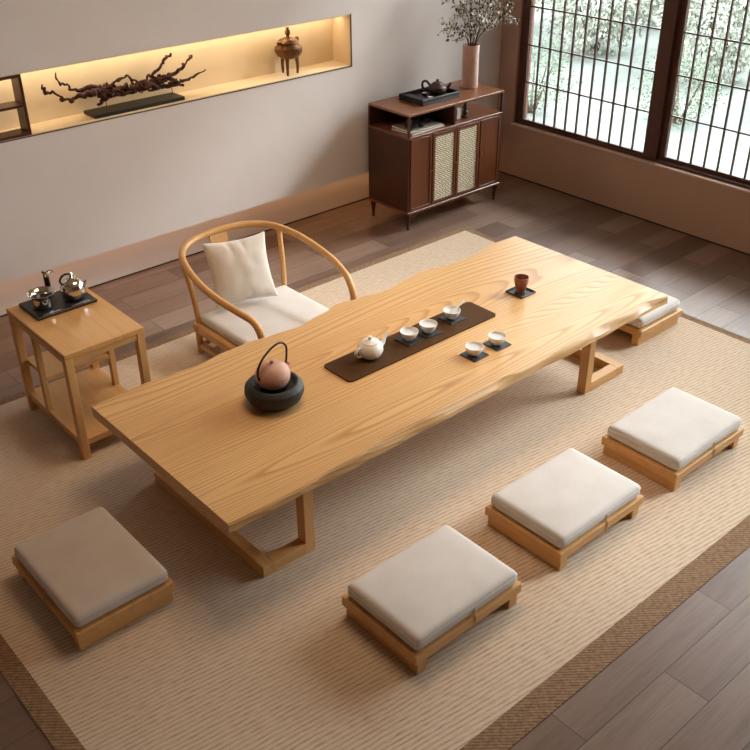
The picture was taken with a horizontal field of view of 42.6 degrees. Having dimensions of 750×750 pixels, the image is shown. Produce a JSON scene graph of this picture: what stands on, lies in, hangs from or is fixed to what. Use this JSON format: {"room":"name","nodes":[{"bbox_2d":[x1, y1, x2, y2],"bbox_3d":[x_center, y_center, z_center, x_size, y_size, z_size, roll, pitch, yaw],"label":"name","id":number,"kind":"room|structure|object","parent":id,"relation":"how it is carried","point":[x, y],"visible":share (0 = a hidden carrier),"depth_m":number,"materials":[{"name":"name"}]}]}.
{"room":"tea room","nodes":[
{"label":"tea room","id":0,"kind":"room"},
{"bbox_2d":[0,172,368,315],"bbox_3d":[-1.777,-0.684,5.878,6.830,0.292,0.100,-25,39,-34],"label":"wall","id":1,"kind":"structure","parent":0,"point":[135,257],"depth_m":6.21,"materials":[{"name":"paint"}]},
{"bbox_2d":[0,197,368,316],"bbox_3d":[-1.741,-0.542,5.918,6.830,0.007,0.006,-25,39,-34],"label":"baseboard","id":2,"kind":"structure","parent":1,"relation":"attached to","point":[367,197],"depth_m":6.33,"materials":[{"name":"brown wood"}]},
{"bbox_2d":[0,0,502,283],"bbox_3d":[-1.720,-1.906,5.048,6.830,2.658,0.300,-25,39,-34],"label":"wall","id":3,"kind":"structure","parent":0,"point":[73,194],"depth_m":5.73,"materials":[{"name":"paint"}]},
{"bbox_2d":[0,14,350,141],"bbox_3d":[-1.332,-1.701,5.487,2.965,0.326,0.188,-25,39,-34],"label":"niche","id":4,"kind":"object","parent":3,"relation":"attached to","point":[231,63],"depth_m":5.75,"materials":[{"name":"beige paint"}]},
{"bbox_2d":[0,74,31,140],"bbox_3d":[-2.093,-1.314,4.860,0.648,0.313,0.102,-25,39,-34],"label":"shelf unit","id":5,"kind":"object","parent":4,"relation":"on","point":[19,103],"visible":0.84,"depth_m":5.02,"materials":[{"name":"brown wood"}]},
{"bbox_2d":[41,53,205,118],"bbox_3d":[-1.401,-1.642,5.442,1.023,0.261,0.136,-25,39,-34],"label":"driftwood sculpture","id":6,"kind":"object","parent":4,"relation":"on","point":[111,90],"visible":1,"depth_m":5.46,"materials":[{"name":"brown wood"}]},
{"bbox_2d":[275,26,301,75],"bbox_3d":[-0.547,-2.053,6.077,0.176,0.293,0.175,-3,31,-4],"label":"tripod censer","id":7,"kind":"object","parent":4,"relation":"on","point":[287,47],"visible":0.99,"depth_m":6.02,"materials":[{"name":"brown metal"}]},
{"bbox_2d":[275,42,301,58],"bbox_3d":[-0.547,-2.054,6.077,0.175,0.098,0.176,21,37,31],"label":"bowl","id":8,"kind":"object","parent":7,"relation":"on","point":[284,50],"depth_m":6.01,"materials":[{"name":"brown metal"}]},
{"bbox_2d":[0,14,351,142],"bbox_3d":[-1.266,-1.664,5.427,2.969,0.333,0.005,-25,39,-34],"label":"trim","id":9,"kind":"structure","parent":3,"relation":"attached to","point":[350,14],"depth_m":5.64,"materials":[{"name":"brown wood"}]},
{"bbox_2d":[0,172,749,749],"bbox_3d":[0.398,0.758,3.872,7.230,0.120,7.070,-25,39,-34],"label":"floor","id":10,"kind":"structure","parent":0,"point":[684,684],"depth_m":5.59,"materials":[{"name":"brown wood"}]},
{"bbox_2d":[0,226,749,749],"bbox_3d":[0.121,0.262,4.574,4.060,0.003,3.078,-25,39,-34],"label":"woven rug","id":11,"kind":"object","parent":10,"relation":"on","point":[239,658],"visible":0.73,"depth_m":3.75,"materials":[{"name":"beige wicker"}]},
{"bbox_2d":[6,287,150,459],"bbox_3d":[-1.375,-0.027,4.532,0.387,0.553,0.594,-25,39,-34],"label":"side table","id":12,"kind":"object","parent":11,"relation":"on","point":[73,340],"visible":0.88,"depth_m":4.41,"materials":[{"name":"brown wood"}]},
{"bbox_2d":[19,270,97,320],"bbox_3d":[-1.483,-0.399,4.468,0.296,0.151,0.207,-25,39,-34],"label":"tray","id":13,"kind":"object","parent":12,"relation":"on","point":[60,305],"visible":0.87,"depth_m":4.47,"materials":[{"name":"black stone"}]},
{"bbox_2d":[26,286,55,309],"bbox_3d":[-1.535,-0.350,4.435,0.132,0.071,0.132,-25,39,-34],"label":"pot","id":14,"kind":"object","parent":13,"relation":"on","point":[41,296],"visible":1,"depth_m":4.43,"materials":[{"name":"silver metal"}]},
{"bbox_2d":[41,270,53,295],"bbox_3d":[-1.527,-0.431,4.509,0.053,0.138,0.044,-25,39,-34],"label":"tap","id":15,"kind":"object","parent":13,"relation":"on","point":[45,274],"depth_m":4.48,"materials":[{"name":"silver metal"}]},
{"bbox_2d":[59,272,86,300],"bbox_3d":[-1.417,-0.423,4.500,0.115,0.128,0.115,2,31,3],"label":"kettle","id":16,"kind":"object","parent":13,"relation":"on","point":[72,288],"visible":1,"depth_m":4.47,"materials":[{"name":"silver metal"}]},
{"bbox_2d":[28,351,109,380],"bbox_3d":[-1.485,-0.082,4.645,0.319,0.022,0.238,-25,39,-34],"label":"shelf","id":17,"kind":"object","parent":12,"relation":"attached to","point":[53,367],"depth_m":4.59,"materials":[{"name":"brown wood"}]},
{"bbox_2d":[30,367,127,443],"bbox_3d":[-1.374,0.139,4.633,0.371,0.032,0.574,-25,39,-34],"label":"shelf","id":18,"kind":"object","parent":12,"relation":"attached to","point":[95,387],"depth_m":4.65,"materials":[{"name":"brown wood"}]},
{"bbox_2d":[11,507,174,650],"bbox_3d":[-1.073,0.744,3.632,0.399,0.165,0.542,-25,39,-34],"label":"seat","id":19,"kind":"object","parent":11,"relation":"on","point":[93,575],"visible":1,"depth_m":3.53,"materials":[{"name":"fabric"}]},
{"bbox_2d":[179,220,356,356],"bbox_3d":[-0.594,-0.401,5.118,0.770,0.575,0.848,-25,39,-34],"label":"armchair","id":20,"kind":"object","parent":11,"relation":"on","point":[231,326],"visible":0.7,"depth_m":5.10,"materials":[{"name":"brown wood"}]},
{"bbox_2d":[201,231,277,309],"bbox_3d":[-0.718,-0.559,5.131,0.356,0.325,0.175,-15,34,-23],"label":"throw pillow","id":21,"kind":"object","parent":20,"relation":"on","point":[240,271],"visible":0.98,"depth_m":5.08,"materials":[{"name":"fabric"}]},
{"bbox_2d":[200,285,328,345],"bbox_3d":[-0.528,-0.287,5.100,0.570,0.063,0.600,-25,39,-34],"label":"seat cushion","id":22,"kind":"object","parent":20,"relation":"on","point":[288,310],"depth_m":5.09,"materials":[{"name":"fabric"}]},
{"bbox_2d":[91,236,667,577],"bbox_3d":[0.140,0.034,4.549,2.660,0.413,1.066,-25,39,-34],"label":"table","id":23,"kind":"object","parent":11,"relation":"on","point":[230,462],"visible":0.94,"depth_m":4.13,"materials":[{"name":"brown wood"}]},
{"bbox_2d":[244,371,303,411],"bbox_3d":[-0.419,0.068,4.006,0.250,0.098,0.250,-25,39,-34],"label":"stove","id":24,"kind":"object","parent":23,"relation":"on","point":[286,397],"visible":0.73,"depth_m":3.93,"materials":[{"name":"black stone"}]},
{"bbox_2d":[255,341,290,389],"bbox_3d":[-0.421,-0.039,3.948,0.150,0.183,0.148,-4,31,-6],"label":"teapot","id":25,"kind":"object","parent":24,"relation":"on","point":[272,374],"visible":1,"depth_m":3.92,"materials":[{"name":"ceramic"}]},
{"bbox_2d":[255,373,290,389],"bbox_3d":[-0.422,0.016,3.982,0.147,0.056,0.147,24,39,34],"label":"pot","id":26,"kind":"object","parent":25,"relation":"on","point":[277,382],"depth_m":3.92,"materials":[{"name":"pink ceramic"}]},
{"bbox_2d":[324,302,495,381],"bbox_3d":[0.180,-0.166,4.473,0.937,0.007,0.193,-25,39,-34],"label":"table runner","id":27,"kind":"object","parent":23,"relation":"on","point":[347,367],"visible":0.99,"depth_m":4.39,"materials":[{"name":"brown fabric"}]},
{"bbox_2d":[354,332,387,359],"bbox_3d":[-0.016,-0.131,4.308,0.157,0.106,0.128,-2,31,-2],"label":"teapot","id":28,"kind":"object","parent":27,"relation":"on","point":[368,348],"visible":1,"depth_m":4.27,"materials":[{"name":"ceramic"}]},
{"bbox_2d":[357,340,383,359],"bbox_3d":[-0.022,-0.116,4.312,0.120,0.076,0.120,-25,39,-34],"label":"pot","id":29,"kind":"object","parent":28,"relation":"on","point":[367,349],"depth_m":4.27,"materials":[{"name":"white ceramic"}]},
{"bbox_2d":[395,336,422,346],"bbox_3d":[0.158,-0.165,4.458,0.095,0.006,0.095,-27,40,-36],"label":"coaster","id":30,"kind":"object","parent":27,"relation":"on","point":[400,339],"visible":0.74,"depth_m":4.44,"materials":[{"name":"black stone"}]},
{"bbox_2d":[400,326,417,340],"bbox_3d":[0.158,-0.186,4.445,0.085,0.042,0.085,-25,39,-34],"label":"teacup","id":31,"kind":"object","parent":30,"relation":"on","point":[408,333],"visible":1,"depth_m":4.44,"materials":[{"name":"white ceramic"}]},
{"bbox_2d":[418,328,441,338],"bbox_3d":[0.250,-0.203,4.520,0.095,0.006,0.095,-23,38,-32],"label":"coaster","id":32,"kind":"object","parent":27,"relation":"on","point":[421,332],"visible":0.54,"depth_m":4.50,"materials":[{"name":"black stone"}]},
{"bbox_2d":[419,319,436,332],"bbox_3d":[0.250,-0.224,4.507,0.085,0.042,0.085,-25,39,-34],"label":"teacup","id":33,"kind":"object","parent":32,"relation":"on","point":[427,325],"visible":1,"depth_m":4.50,"materials":[{"name":"white ceramic"}]},
{"bbox_2d":[438,314,464,324],"bbox_3d":[0.369,-0.274,4.635,0.095,0.006,0.095,-25,39,-34],"label":"coaster","id":34,"kind":"object","parent":27,"relation":"on","point":[444,318],"visible":0.76,"depth_m":4.62,"materials":[{"name":"black stone"}]},
{"bbox_2d":[443,306,460,319],"bbox_3d":[0.369,-0.295,4.622,0.085,0.042,0.085,-25,39,-34],"label":"teacup","id":35,"kind":"object","parent":34,"relation":"on","point":[454,314],"visible":1,"depth_m":4.61,"materials":[{"name":"white ceramic"}]},
{"bbox_2d":[449,300,464,312],"bbox_3d":[0.396,-0.329,4.620,0.092,0.043,0.016,-21,37,-30],"label":"spoon","id":36,"kind":"object","parent":35,"relation":"in","point":[463,301],"visible":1,"depth_m":4.62,"materials":[{"name":"white ceramic"}]},
{"bbox_2d":[460,351,488,361],"bbox_3d":[0.449,-0.092,4.348,0.095,0.006,0.095,-26,40,-36],"label":"coaster","id":37,"kind":"object","parent":23,"relation":"on","point":[465,354],"visible":0.76,"depth_m":4.33,"materials":[{"name":"black stone"}]},
{"bbox_2d":[465,341,483,355],"bbox_3d":[0.449,-0.113,4.335,0.085,0.042,0.085,-25,39,-34],"label":"teacup","id":38,"kind":"object","parent":37,"relation":"on","point":[474,348],"visible":1,"depth_m":4.33,"materials":[{"name":"white ceramic"}]},
{"bbox_2d":[482,340,510,351],"bbox_3d":[0.562,-0.143,4.431,0.095,0.006,0.095,-24,38,-33],"label":"coaster","id":39,"kind":"object","parent":23,"relation":"on","point":[488,343],"visible":0.72,"depth_m":4.41,"materials":[{"name":"black stone"}]},
{"bbox_2d":[488,331,506,345],"bbox_3d":[0.562,-0.164,4.418,0.085,0.042,0.085,-25,39,-34],"label":"teacup","id":40,"kind":"object","parent":39,"relation":"on","point":[497,338],"visible":1,"depth_m":4.41,"materials":[{"name":"white ceramic"}]},
{"bbox_2d":[505,287,535,298],"bbox_3d":[0.740,-0.424,4.889,0.110,0.009,0.110,-25,39,-34],"label":"coaster","id":41,"kind":"object","parent":23,"relation":"on","point":[512,290],"visible":0.8,"depth_m":4.88,"materials":[{"name":"black stone"}]},
{"bbox_2d":[514,274,528,293],"bbox_3d":[0.740,-0.459,4.868,0.075,0.084,0.075,-25,39,-34],"label":"cup","id":42,"kind":"object","parent":41,"relation":"on","point":[521,281],"visible":1,"depth_m":4.85,"materials":[{"name":"brown ceramic"}]},
{"bbox_2d":[342,525,521,673],"bbox_3d":[0.212,0.799,3.526,0.542,0.165,0.399,-25,39,-34],"label":"seat","id":43,"kind":"object","parent":11,"relation":"on","point":[425,596],"visible":1,"depth_m":3.44,"materials":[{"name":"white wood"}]},
{"bbox_2d":[485,448,643,570],"bbox_3d":[0.784,0.532,3.960,0.542,0.165,0.399,-25,39,-34],"label":"seat","id":44,"kind":"object","parent":11,"relation":"on","point":[555,509],"visible":1,"depth_m":3.87,"materials":[{"name":"fabric"}]},
{"bbox_2d":[618,295,682,345],"bbox_3d":[1.408,-0.394,5.478,0.399,0.165,0.542,-25,39,-34],"label":"seat","id":45,"kind":"object","parent":11,"relation":"on","point":[649,325],"visible":0.27,"depth_m":5.27,"materials":[{"name":"fabric"}]},
{"bbox_2d":[628,295,679,327],"bbox_3d":[1.405,-0.435,5.453,0.376,0.070,0.516,-25,39,-34],"label":"cushion","id":46,"kind":"object","parent":45,"relation":"on","point":[665,313],"depth_m":5.28,"materials":[{"name":"fabric"}]},
{"bbox_2d":[601,387,743,490],"bbox_3d":[1.359,0.273,4.379,0.542,0.165,0.399,-25,39,-34],"label":"seat","id":47,"kind":"object","parent":11,"relation":"on","point":[666,438],"visible":1,"depth_m":4.28,"materials":[{"name":"fabric"}]},
{"bbox_2d":[368,80,503,229],"bbox_3d":[0.438,-1.567,6.810,0.923,0.806,0.421,-25,39,-34],"label":"sideboard","id":48,"kind":"object","parent":10,"relation":"on","point":[409,175],"visible":1,"depth_m":6.61,"materials":[{"name":"brown wood"}]},
{"bbox_2d":[391,124,443,135],"bbox_3d":[0.289,-1.675,6.492,0.310,0.012,0.200,-27,40,-37],"label":"magazine","id":49,"kind":"object","parent":48,"relation":"on","point":[442,125],"visible":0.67,"depth_m":6.42,"materials":[{"name":"white paper"}]},
{"bbox_2d":[392,119,442,132],"bbox_3d":[0.284,-1.685,6.485,0.290,0.012,0.190,-23,38,-33],"label":"magazine","id":50,"kind":"object","parent":49,"relation":"on","point":[431,123],"visible":0.79,"depth_m":6.46,"materials":[{"name":"white paper"}]},
{"bbox_2d":[417,120,424,126],"bbox_3d":[0.307,-1.677,6.424,0.052,0.036,0.052,-25,39,-34],"label":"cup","id":51,"kind":"object","parent":50,"relation":"on","point":[420,123],"visible":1,"depth_m":6.41,"materials":[{"name":"black ceramic"}]},
{"bbox_2d":[418,114,429,122],"bbox_3d":[0.333,-1.744,6.512,0.082,0.060,0.079,1,31,2],"label":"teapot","id":52,"kind":"object","parent":50,"relation":"on","point":[423,117],"visible":0.88,"depth_m":6.49,"materials":[{"name":"black ceramic"}]},
{"bbox_2d":[399,87,459,105],"bbox_3d":[0.373,-1.911,6.564,0.356,0.038,0.236,-25,39,-34],"label":"tray","id":53,"kind":"object","parent":48,"relation":"on","point":[414,96],"visible":0.81,"depth_m":6.52,"materials":[{"name":"black wood"}]},
{"bbox_2d":[421,79,451,94],"bbox_3d":[0.423,-1.981,6.595,0.184,0.099,0.129,-25,39,-34],"label":"teapot","id":54,"kind":"object","parent":53,"relation":"on","point":[437,87],"visible":1,"depth_m":6.57,"materials":[{"name":"brown ceramic"}]},
{"bbox_2d":[455,106,461,119],"bbox_3d":[0.575,-1.817,6.654,0.070,0.082,0.042,-25,39,-34],"label":"mug","id":55,"kind":"object","parent":48,"relation":"on","point":[458,112],"visible":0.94,"depth_m":6.63,"materials":[{"name":"white ceramic"}]},
{"bbox_2d":[462,102,467,117],"bbox_3d":[0.626,-1.846,6.667,0.048,0.118,0.048,-25,39,-34],"label":"figurine","id":56,"kind":"object","parent":48,"relation":"on","point":[465,106],"visible":0.9,"depth_m":6.66,"materials":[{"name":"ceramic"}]},
{"bbox_2d":[461,43,479,88],"bbox_3d":[0.669,-2.166,6.736,0.115,0.290,0.115,-25,39,-34],"label":"vase","id":57,"kind":"object","parent":48,"relation":"on","point":[470,61],"visible":0.98,"depth_m":6.70,"materials":[{"name":"ceramic"}]},
{"bbox_2d":[437,0,521,45],"bbox_3d":[0.735,-2.461,6.593,0.723,0.903,0.272,-25,39,-34],"label":"blossom branches","id":58,"kind":"object","parent":57,"relation":"in","point":[485,18],"visible":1,"depth_m":6.57,"materials":[{"name":"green plant"}]},
{"bbox_2d":[497,0,749,253],"bbox_3d":[3.008,-1.768,5.044,0.160,2.950,6.670,-25,39,-34],"label":"wall","id":59,"kind":"structure","parent":0,"point":[710,211],"depth_m":6.87,"materials":[{"name":"paint"}]},
{"bbox_2d":[519,0,681,158],"bbox_3d":[1.514,-2.724,6.373,0.034,2.356,1.235,-25,39,-34],"label":"window","id":60,"kind":"structure","parent":59,"relation":"in","point":[671,10],"depth_m":6.61,"materials":[{"name":"brown wood"}]},
{"bbox_2d":[499,171,749,255],"bbox_3d":[2.989,-0.462,5.728,0.006,0.008,6.570,-25,39,-34],"label":"baseboard","id":61,"kind":"structure","parent":59,"relation":"attached to","point":[499,171],"depth_m":6.83,"materials":[{"name":"brown wood"}]},
{"bbox_2d":[511,122,749,192],"bbox_3d":[2.802,-0.923,5.705,0.035,0.014,5.282,-25,39,-34],"label":"trim","id":62,"kind":"structure","parent":59,"relation":"attached to","point":[512,123],"depth_m":6.65,"materials":[{"name":"paint"}]},
{"bbox_2d":[515,0,749,188],"bbox_3d":[2.841,-1.980,5.118,0.100,2.402,5.250,-25,39,-34],"label":"trim","id":63,"kind":"structure","parent":59,"relation":"attached to","point":[689,169],"depth_m":6.99,"materials":[{"name":"brown wood"}]},
{"bbox_2d":[658,0,749,183],"bbox_3d":[2.340,-2.271,5.616,0.034,2.356,1.218,-25,39,-34],"label":"window","id":64,"kind":"structure","parent":59,"relation":"in","point":[685,4],"depth_m":6.19,"materials":[{"name":"brown wood"}]},
{"label":"outside","id":65,"kind":"structure","parent":0,"visible":0},
{"bbox_2d":[527,0,749,178],"bbox_3d":[10.005,-4.172,12.455,20.070,0.120,34.000,-25,39,-34],"label":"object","id":66,"kind":"structure","parent":65,"point":[734,116],"depth_m":10.37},
{"bbox_2d":[535,0,549,13],"bbox_3d":[1.854,-5.688,13.398,1.737,1.710,1.758,-1,31,-2],"label":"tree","id":67,"kind":"object","parent":66,"relation":"on","point":[537,9],"visible":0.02,"depth_m":13.20,"materials":[{"name":"green plant"}]},
{"bbox_2d":[527,34,582,116],"bbox_3d":[1.665,-3.110,9.934,0.924,0.822,0.892,-5,32,-7],"label":"bush","id":68,"kind":"object","parent":66,"relation":"on","point":[530,107],"visible":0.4,"depth_m":9.88,"materials":[{"name":"green plant"}]},
{"bbox_2d":[537,0,662,55],"bbox_3d":[2.826,-4.843,12.096,1.659,1.630,1.631,12,34,20],"label":"tree","id":69,"kind":"object","parent":66,"relation":"on","point":[631,8],"visible":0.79,"depth_m":12.03,"materials":[{"name":"green plant"}]},
{"bbox_2d":[627,0,719,22],"bbox_3d":[4.194,-5.981,13.448,2.236,2.194,1.969,13,34,22],"label":"tree","id":70,"kind":"object","parent":66,"relation":"on","point":[661,1],"visible":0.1,"depth_m":13.65,"materials":[{"name":"green plant"}]},
{"bbox_2d":[630,48,733,129],"bbox_3d":[3.076,-2.873,9.588,0.927,0.751,0.950,24,39,34],"label":"bush","id":71,"kind":"object","parent":66,"relation":"on","point":[677,107],"visible":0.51,"depth_m":9.55,"materials":[{"name":"green plant"}]},
{"bbox_2d":[653,0,749,84],"bbox_3d":[3.951,-4.133,10.875,1.530,1.672,1.617,1,31,3],"label":"tree","id":72,"kind":"object","parent":66,"relation":"on","point":[689,42],"visible":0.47,"depth_m":10.72,"materials":[{"name":"green plant"}]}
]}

